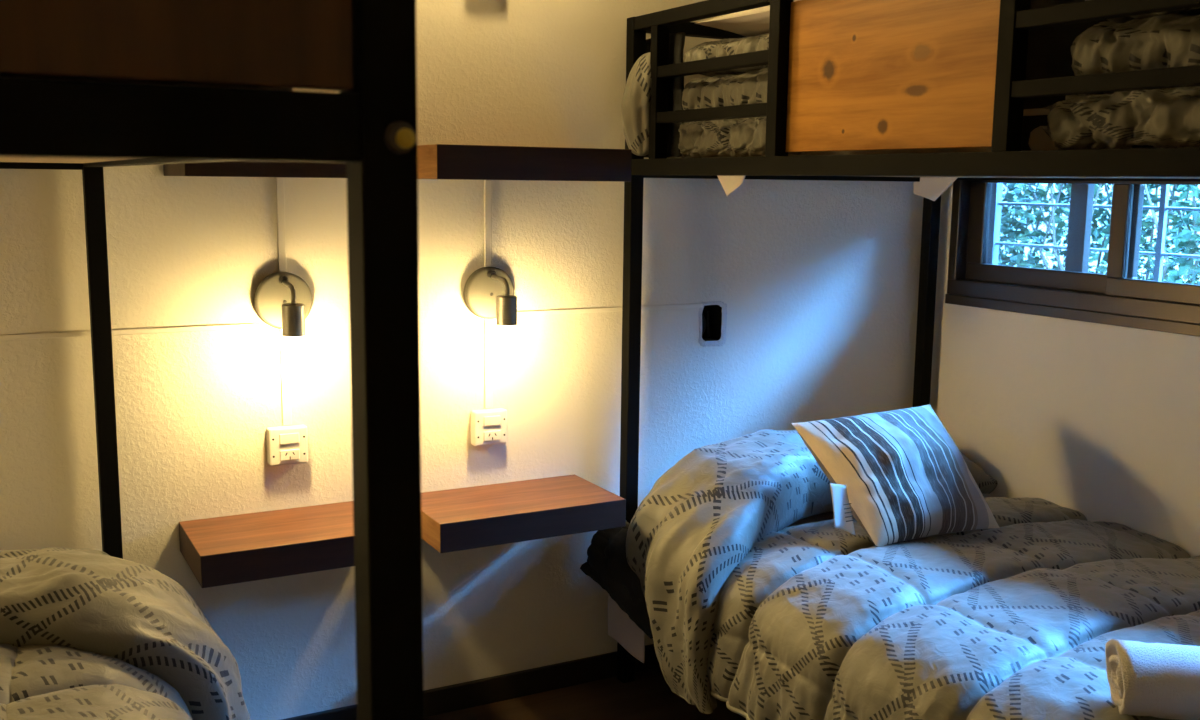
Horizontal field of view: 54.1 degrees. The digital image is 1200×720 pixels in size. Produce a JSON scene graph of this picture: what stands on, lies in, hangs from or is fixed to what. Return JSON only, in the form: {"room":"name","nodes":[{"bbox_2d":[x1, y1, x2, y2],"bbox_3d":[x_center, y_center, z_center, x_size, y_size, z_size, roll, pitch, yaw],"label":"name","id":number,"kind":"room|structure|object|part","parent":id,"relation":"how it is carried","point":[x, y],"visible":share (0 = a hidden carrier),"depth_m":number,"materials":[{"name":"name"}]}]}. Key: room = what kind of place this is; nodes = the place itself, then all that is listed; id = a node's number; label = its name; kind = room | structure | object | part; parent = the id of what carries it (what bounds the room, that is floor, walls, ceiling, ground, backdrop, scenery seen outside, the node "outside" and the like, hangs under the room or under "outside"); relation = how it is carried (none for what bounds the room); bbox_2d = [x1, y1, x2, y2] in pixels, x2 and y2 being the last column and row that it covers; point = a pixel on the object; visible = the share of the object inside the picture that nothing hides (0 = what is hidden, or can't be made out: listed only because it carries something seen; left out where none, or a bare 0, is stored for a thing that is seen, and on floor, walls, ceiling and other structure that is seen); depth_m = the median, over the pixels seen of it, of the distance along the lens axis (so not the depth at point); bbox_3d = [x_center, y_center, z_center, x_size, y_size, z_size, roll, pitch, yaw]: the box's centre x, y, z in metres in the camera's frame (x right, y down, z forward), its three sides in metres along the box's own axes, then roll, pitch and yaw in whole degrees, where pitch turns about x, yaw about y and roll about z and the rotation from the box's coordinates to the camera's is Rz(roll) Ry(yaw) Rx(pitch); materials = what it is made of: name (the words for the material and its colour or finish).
{"room":"dormitory","nodes":[
{"label":"dormitory","id":0,"kind":"room"},
{"bbox_2d":[0,0,922,719],"bbox_3d":[-0.659,-0.477,2.624,4.070,2.750,0.120,-4,10,-28],"label":"wall","id":1,"kind":"structure","parent":0,"point":[817,280],"depth_m":2.79,"materials":[{"name":"beige paint"}]},
{"bbox_2d":[0,323,260,340],"bbox_3d":[-1.579,-0.017,2.121,1.900,0.011,0.009,-4,10,-28],"label":"cable trunking","id":2,"kind":"object","parent":1,"relation":"attached to","point":[250,325],"visible":1,"depth_m":2.45,"materials":[{"name":"white plastic"}]},
{"bbox_2d":[163,161,346,177],"bbox_3d":[-0.648,-0.412,2.418,0.438,0.072,0.266,-4,10,-28],"label":"wall shelf","id":3,"kind":"object","parent":1,"relation":"attached to","point":[232,168],"visible":0.24,"depth_m":2.28,"materials":[{"name":"brown wood"}]},
{"bbox_2d":[179,501,353,587],"bbox_3d":[-0.658,0.388,2.539,0.438,0.066,0.266,-4,10,-28],"label":"wall shelf","id":4,"kind":"object","parent":1,"relation":"attached to","point":[225,550],"visible":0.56,"depth_m":2.44,"materials":[{"name":"brown wood"}]},
{"bbox_2d":[276,178,286,271],"bbox_3d":[-0.695,-0.291,2.561,0.017,0.210,0.007,-4,10,-28],"label":"cable trunking","id":5,"kind":"object","parent":1,"relation":"attached to","point":[280,196],"visible":1,"depth_m":2.56,"materials":[{"name":"white plastic"}]},
{"bbox_2d":[253,272,312,354],"bbox_3d":[-0.663,-0.101,2.522,0.125,0.166,0.156,-4,10,-28],"label":"wall lamp","id":6,"kind":"object","parent":1,"relation":"attached to","point":[282,300],"visible":1,"depth_m":2.55,"materials":[{"name":"grey metal"}]},
{"bbox_3d":[-0.695,-0.130,2.577,0.125,0.125,0.024,-4,10,-28],"label":"plate","id":7,"kind":"part","parent":6,"relation":"part of","materials":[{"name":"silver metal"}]},
{"bbox_3d":[-0.663,-0.145,2.506,0.012,0.044,0.102,-3,10,-25],"label":"arm","id":8,"kind":"part","parent":6,"relation":"part of","materials":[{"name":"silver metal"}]},
{"bbox_3d":[-0.645,-0.053,2.478,0.049,0.084,0.049,-4,10,-28],"label":"bulb","id":9,"kind":"part","parent":6,"relation":"part of","materials":[{"name":"white glass"}]},
{"bbox_2d":[279,329,291,425],"bbox_3d":[-0.698,0.031,2.609,0.020,0.232,0.009,-4,10,-28],"label":"cable trunking","id":10,"kind":"object","parent":1,"relation":"attached to","point":[284,356],"visible":0.76,"depth_m":2.61,"materials":[{"name":"white plastic"}]},
{"bbox_2d":[266,424,307,465],"bbox_3d":[-0.697,0.190,2.621,0.086,0.084,0.034,-4,10,-28],"label":"wall socket","id":11,"kind":"object","parent":1,"relation":"attached to","point":[286,445],"visible":1,"depth_m":2.61,"materials":[{"name":"white plastic"}]},
{"bbox_2d":[279,433,298,444],"bbox_3d":[-0.689,0.174,2.606,0.044,0.024,0.005,-4,10,-28],"label":"switch","id":12,"kind":"object","parent":11,"relation":"attached to","point":[284,438],"depth_m":2.60,"materials":[{"name":"white plastic"}]},
{"bbox_2d":[280,449,299,460],"bbox_3d":[-0.690,0.211,2.611,0.044,0.024,0.004,-4,10,-28],"label":"socket","id":13,"kind":"object","parent":11,"relation":"attached to","point":[285,454],"depth_m":2.61,"materials":[{"name":"white plastic"}]},
{"bbox_2d":[281,644,659,719],"bbox_3d":[-0.731,0.864,2.721,3.870,0.066,0.014,-4,10,-28],"label":"baseboard","id":14,"kind":"structure","parent":1,"relation":"attached to","point":[474,693],"depth_m":2.99,"materials":[{"name":"black paint"}]},
{"bbox_2d":[484,180,491,266],"bbox_3d":[-0.266,-0.321,2.791,0.017,0.210,0.007,-4,10,-28],"label":"cable trunking","id":15,"kind":"object","parent":1,"relation":"attached to","point":[487,183],"visible":1,"depth_m":2.79,"materials":[{"name":"white plastic"}]},
{"bbox_2d":[471,408,506,445],"bbox_3d":[-0.268,0.163,2.850,0.086,0.084,0.034,-4,10,-28],"label":"wall socket","id":16,"kind":"object","parent":1,"relation":"attached to","point":[488,426],"visible":1,"depth_m":2.83,"materials":[{"name":"white plastic"}]},
{"bbox_2d":[484,415,500,425],"bbox_3d":[-0.260,0.147,2.835,0.044,0.024,0.005,-4,10,-28],"label":"switch","id":17,"kind":"object","parent":16,"relation":"attached to","point":[489,420],"depth_m":2.83,"materials":[{"name":"white plastic"}]},
{"bbox_2d":[484,430,500,440],"bbox_3d":[-0.261,0.183,2.841,0.044,0.024,0.004,-4,10,-28],"label":"socket","id":18,"kind":"object","parent":16,"relation":"attached to","point":[489,435],"depth_m":2.84,"materials":[{"name":"white plastic"}]},
{"bbox_2d":[464,267,517,341],"bbox_3d":[-0.233,-0.131,2.753,0.125,0.166,0.156,-4,10,-28],"label":"wall lamp","id":19,"kind":"object","parent":1,"relation":"attached to","point":[489,292],"visible":1,"depth_m":2.78,"materials":[{"name":"grey metal"}]},
{"bbox_3d":[-0.264,-0.160,2.807,0.125,0.125,0.024,-4,10,-28],"label":"plate","id":20,"kind":"part","parent":19,"relation":"part of","materials":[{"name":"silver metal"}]},
{"bbox_3d":[-0.232,-0.174,2.737,0.012,0.044,0.102,-3,10,-25],"label":"arm","id":21,"kind":"part","parent":19,"relation":"part of","materials":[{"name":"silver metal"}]},
{"bbox_3d":[-0.215,-0.083,2.708,0.049,0.084,0.049,-4,10,-28],"label":"bulb","id":22,"kind":"part","parent":19,"relation":"part of","materials":[{"name":"white glass"}]},
{"bbox_2d":[421,474,625,552],"bbox_3d":[-0.206,0.357,2.781,0.465,0.066,0.266,-4,10,-28],"label":"wall shelf","id":23,"kind":"object","parent":1,"relation":"attached to","point":[458,519],"visible":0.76,"depth_m":2.70,"materials":[{"name":"brown wood"}]},
{"bbox_2d":[417,144,630,181],"bbox_3d":[-0.196,-0.443,2.659,0.465,0.072,0.266,-4,10,-28],"label":"wall shelf","id":24,"kind":"object","parent":1,"relation":"attached to","point":[435,161],"visible":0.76,"depth_m":2.53,"materials":[{"name":"brown wood"}]},
{"bbox_2d":[517,303,702,315],"bbox_3d":[0.012,-0.127,2.972,0.586,0.011,0.009,-4,10,-28],"label":"cable trunking","id":25,"kind":"object","parent":1,"relation":"attached to","point":[693,305],"visible":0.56,"depth_m":2.96,"materials":[{"name":"white plastic"}]},
{"bbox_2d":[698,301,726,346],"bbox_3d":[0.287,-0.100,3.164,0.096,0.127,0.064,-4,10,-28],"label":"junction box","id":26,"kind":"object","parent":1,"relation":"attached to","point":[712,316],"visible":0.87,"depth_m":3.16,"materials":[{"name":"black"}]},
{"bbox_2d":[424,667,745,719],"bbox_3d":[0.158,1.190,1.207,4.170,0.100,3.820,-4,10,-28],"label":"floor","id":27,"kind":"structure","parent":0,"point":[648,697],"depth_m":2.96,"materials":[{"name":"brown wood"}]},
{"bbox_2d":[0,0,423,719],"bbox_3d":[-1.016,0.240,1.368,1.034,1.700,1.876,-4,10,-28],"label":"bunk bed","id":28,"kind":"object","parent":27,"relation":"on","point":[364,50],"visible":0.96,"depth_m":0.71,"materials":[{"name":"black metal"}]},
{"bbox_3d":[-1.446,-0.367,2.095,0.962,0.041,0.034,-4,10,-28],"label":"rail","id":29,"kind":"part","parent":28,"relation":"part of","materials":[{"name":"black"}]},
{"bbox_3d":[-1.013,0.083,2.403,0.036,1.700,0.036,-4,10,-28],"label":"post","id":30,"kind":"part","parent":28,"relation":"part of","materials":[{"name":"black metal"}]},
{"bbox_2d":[0,75,291,89],"bbox_3d":[-1.022,-0.291,1.297,0.947,0.078,1.765,-4,10,-28],"label":"mattress","id":31,"kind":"object","parent":28,"relation":"on","point":[0,75],"visible":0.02,"depth_m":0.71,"materials":[{"name":"beige"}]},
{"bbox_3d":[-0.575,-0.287,0.473,0.960,0.305,0.018,-4,10,-28],"label":"panel","id":32,"kind":"part","parent":28,"relation":"part of","materials":[{"name":"brown wood"}]},
{"bbox_3d":[-0.576,-0.114,0.501,0.962,0.041,0.034,-4,10,-28],"label":"rail","id":33,"kind":"part","parent":28,"relation":"part of","materials":[{"name":"black metal"}]},
{"bbox_3d":[-0.572,-0.276,1.532,0.036,0.039,1.797,-4,10,-28],"label":"rail","id":34,"kind":"part","parent":28,"relation":"part of","materials":[{"name":"black metal"}]},
{"bbox_3d":[-0.143,0.336,0.809,0.036,1.700,0.036,-4,10,-28],"label":"post","id":35,"kind":"part","parent":28,"relation":"part of","materials":[{"name":"black metal"}]},
{"bbox_3d":[-1.035,0.752,1.455,0.947,0.189,1.765,-4,10,-28],"label":"mattress","id":36,"kind":"object","parent":28,"relation":"on","visible":0},
{"bbox_2d":[0,547,249,719],"bbox_3d":[-0.958,0.701,1.458,1.238,0.470,1.869,-4,10,-28],"label":"duvet","id":37,"kind":"object","parent":36,"relation":"on","point":[86,634],"visible":1,"depth_m":2.03,"materials":[{"name":"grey fabric"}]},
{"bbox_2d":[0,644,192,719],"bbox_3d":[-0.898,0.768,1.286,1.149,0.358,1.493,-4,10,-28],"label":"quilt","id":38,"kind":"object","parent":37,"relation":"on","point":[38,681],"depth_m":1.94,"materials":[{"name":"beige fabric"}]},
{"bbox_2d":[617,0,1199,682],"bbox_3d":[0.960,0.106,2.408,1.031,1.700,1.906,-4,10,-28],"label":"bunk bed","id":39,"kind":"object","parent":27,"relation":"on","point":[844,75],"visible":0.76,"depth_m":2.17,"materials":[{"name":"black metal"}]},
{"bbox_3d":[0.079,0.008,2.987,0.036,1.700,0.036,-4,10,-28],"label":"post","id":40,"kind":"part","parent":39,"relation":"part of","materials":[{"name":"black metal"}]},
{"bbox_3d":[0.527,-0.847,3.096,0.959,0.031,0.034,-4,10,-28],"label":"rail","id":41,"kind":"part","parent":39,"relation":"part of","materials":[{"name":"black metal"}]},
{"bbox_3d":[0.250,-0.544,2.595,0.030,0.025,0.438,-4,10,-28],"label":"guard rail","id":42,"kind":"part","parent":39,"relation":"part of","materials":[{"name":"black metal"}]},
{"bbox_3d":[0.252,-0.648,2.579,0.030,0.026,0.438,-4,10,-28],"label":"guard rail","id":43,"kind":"part","parent":39,"relation":"part of","materials":[{"name":"black metal"}]},
{"bbox_3d":[0.533,-0.687,2.049,0.034,0.031,1.834,-4,10,-28],"label":"guard rail","id":44,"kind":"part","parent":39,"relation":"part of","materials":[{"name":"black metal"}]},
{"bbox_3d":[0.522,-0.503,3.148,0.959,0.041,0.034,-4,10,-28],"label":"rail","id":45,"kind":"part","parent":39,"relation":"part of","materials":[{"name":"black metal"}]},
{"bbox_3d":[0.523,-0.530,2.125,0.020,0.295,0.570,-4,10,-28],"label":"wood panel","id":46,"kind":"part","parent":39,"relation":"part of","materials":[{"name":"brown wood"}]},
{"bbox_3d":[0.528,-0.349,2.100,0.036,0.039,1.834,-4,10,-28],"label":"rail","id":47,"kind":"part","parent":39,"relation":"part of","materials":[{"name":"black metal"}]},
{"bbox_2d":[682,126,1158,157],"bbox_3d":[1.004,-0.428,2.364,0.875,0.078,1.795,-4,10,-28],"label":"mattress","id":48,"kind":"object","parent":39,"relation":"on","point":[1039,140],"visible":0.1,"depth_m":2.11,"materials":[{"name":"beige"}]},
{"bbox_2d":[717,108,1049,200],"bbox_3d":[0.956,-0.391,2.369,0.964,0.172,1.840,-4,10,-28],"label":"sheet","id":49,"kind":"object","parent":48,"relation":"on","point":[931,188],"visible":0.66,"depth_m":3.24,"materials":[{"name":"grey fabric"}]},
{"bbox_2d":[621,32,801,157],"bbox_3d":[0.422,-0.615,2.746,0.571,0.293,0.604,-4,10,-28],"label":"comforter","id":50,"kind":"object","parent":49,"relation":"on","point":[739,137],"visible":0.41,"depth_m":2.69,"materials":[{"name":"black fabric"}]},
{"bbox_2d":[694,0,798,36],"bbox_3d":[0.509,-0.760,2.645,0.420,0.087,0.445,-4,10,-28],"label":"pillow","id":51,"kind":"object","parent":50,"relation":"on","point":[752,22],"visible":0.16,"depth_m":2.63,"materials":[{"name":"grey fabric"}]},
{"bbox_2d":[1021,0,1199,150],"bbox_3d":[1.006,-0.462,1.758,0.498,0.300,0.776,-4,10,-28],"label":"comforter","id":52,"kind":"object","parent":49,"relation":"on","point":[1165,117],"visible":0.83,"depth_m":1.73,"materials":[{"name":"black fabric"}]},
{"bbox_3d":[0.954,-0.053,3.455,0.036,1.700,0.036,-4,10,-28],"label":"post","id":53,"kind":"part","parent":39,"relation":"part of","materials":[{"name":"black metal"}]},
{"bbox_3d":[1.404,-0.409,2.569,0.036,0.039,1.834,-4,10,-28],"label":"rail","id":54,"kind":"part","parent":39,"relation":"part of","materials":[{"name":"black metal"}]},
{"bbox_3d":[0.811,-0.380,1.567,0.030,0.025,0.648,-4,10,-28],"label":"guard rail","id":55,"kind":"part","parent":39,"relation":"part of","materials":[{"name":"black metal"}]},
{"bbox_3d":[0.812,-0.485,1.551,0.030,0.026,0.648,-4,10,-28],"label":"guard rail","id":56,"kind":"part","parent":39,"relation":"part of","materials":[{"name":"black metal"}]},
{"bbox_3d":[0.960,0.617,2.506,0.945,0.189,1.795,-4,10,-28],"label":"mattress","id":57,"kind":"object","parent":39,"relation":"on","visible":0},
{"bbox_2d":[608,511,851,662],"bbox_3d":[0.901,0.656,2.482,1.082,0.279,1.798,-4,10,-28],"label":"sheet","id":58,"kind":"object","parent":57,"relation":"on","point":[621,628],"visible":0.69,"depth_m":2.94,"materials":[{"name":"grey fabric"}]},
{"bbox_2d":[580,429,1199,719],"bbox_3d":[0.909,0.547,2.448,1.244,0.519,1.877,-4,10,-28],"label":"duvet","id":59,"kind":"object","parent":58,"relation":"on","point":[1015,620],"visible":0.78,"depth_m":2.50,"materials":[{"name":"grey fabric"}]},
{"bbox_2d":[791,404,999,546],"bbox_3d":[0.706,0.274,2.804,0.450,0.267,0.273,-4,10,-28],"label":"cushion","id":60,"kind":"object","parent":59,"relation":"on","point":[900,474],"visible":1,"depth_m":2.73,"materials":[{"name":"fabric"}]},
{"bbox_2d":[707,497,1199,719],"bbox_3d":[1.016,0.640,2.313,1.141,0.340,1.494,-4,10,-28],"label":"quilt","id":61,"kind":"object","parent":59,"relation":"on","point":[1015,620],"depth_m":2.38,"materials":[{"name":"beige fabric"}]},
{"bbox_2d":[1105,639,1199,719],"bbox_3d":[0.994,0.509,1.832,0.374,0.115,0.130,2,9,11],"label":"towel","id":62,"kind":"object","parent":59,"relation":"on","point":[1159,680],"visible":1,"depth_m":1.81,"materials":[{"name":"beige fabric"}]},
{"bbox_2d":[930,183,1199,556],"bbox_3d":[1.909,-0.337,1.909,0.160,2.750,3.600,-4,10,-28],"label":"wall","id":63,"kind":"structure","parent":0,"point":[1101,422],"depth_m":3.06,"materials":[{"name":"beige paint"}]},
{"bbox_2d":[945,180,1199,336],"bbox_3d":[1.547,-0.353,2.577,0.172,0.640,1.950,-4,10,-28],"label":"window","id":64,"kind":"structure","parent":63,"relation":"in","point":[1116,297],"depth_m":3.08,"materials":[{"name":"brown metal"}]},
{"bbox_3d":[1.204,-0.358,3.148,0.004,0.229,0.448,-4,10,-28],"label":"pane","id":65,"kind":"part","parent":64,"relation":"part of","materials":[{"name":"clear glass"}]},
{"bbox_3d":[1.203,-0.356,3.152,0.020,0.322,0.556,-4,10,-28],"label":"sash","id":66,"kind":"part","parent":64,"relation":"part of","materials":[{"name":"brown metal"}]},
{"bbox_2d":[994,183,1199,280],"bbox_3d":[1.609,-0.375,2.614,0.024,0.606,1.940,-4,10,-28],"label":"grille","id":67,"kind":"object","parent":64,"relation":"attached to","point":[1163,208],"depth_m":2.99,"materials":[{"name":"metal"}]},
{"bbox_3d":[1.443,-0.277,2.650,0.022,0.322,0.674,-4,10,-28],"label":"sash","id":68,"kind":"part","parent":64,"relation":"part of","materials":[{"name":"brown metal"}]},
{"bbox_3d":[1.443,-0.277,2.650,0.004,0.232,0.582,-4,10,-28],"label":"pane","id":69,"kind":"part","parent":64,"relation":"part of","materials":[{"name":"clear glass"}]},
{"label":"outside","id":70,"kind":"structure","parent":0,"visible":0},
{"bbox_3d":[4.397,1.057,3.259,5.320,0.250,12.000,-4,10,-28],"label":"ground","id":71,"kind":"structure","parent":70,"visible":0},
{"bbox_2d":[998,183,1199,284],"bbox_3d":[2.824,-0.388,4.113,1.251,2.428,7.930,-4,10,-28],"label":"tree","id":72,"kind":"object","parent":71,"relation":"on","point":[1185,242],"visible":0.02,"depth_m":5.01,"materials":[{"name":"green plant"}]}
]}

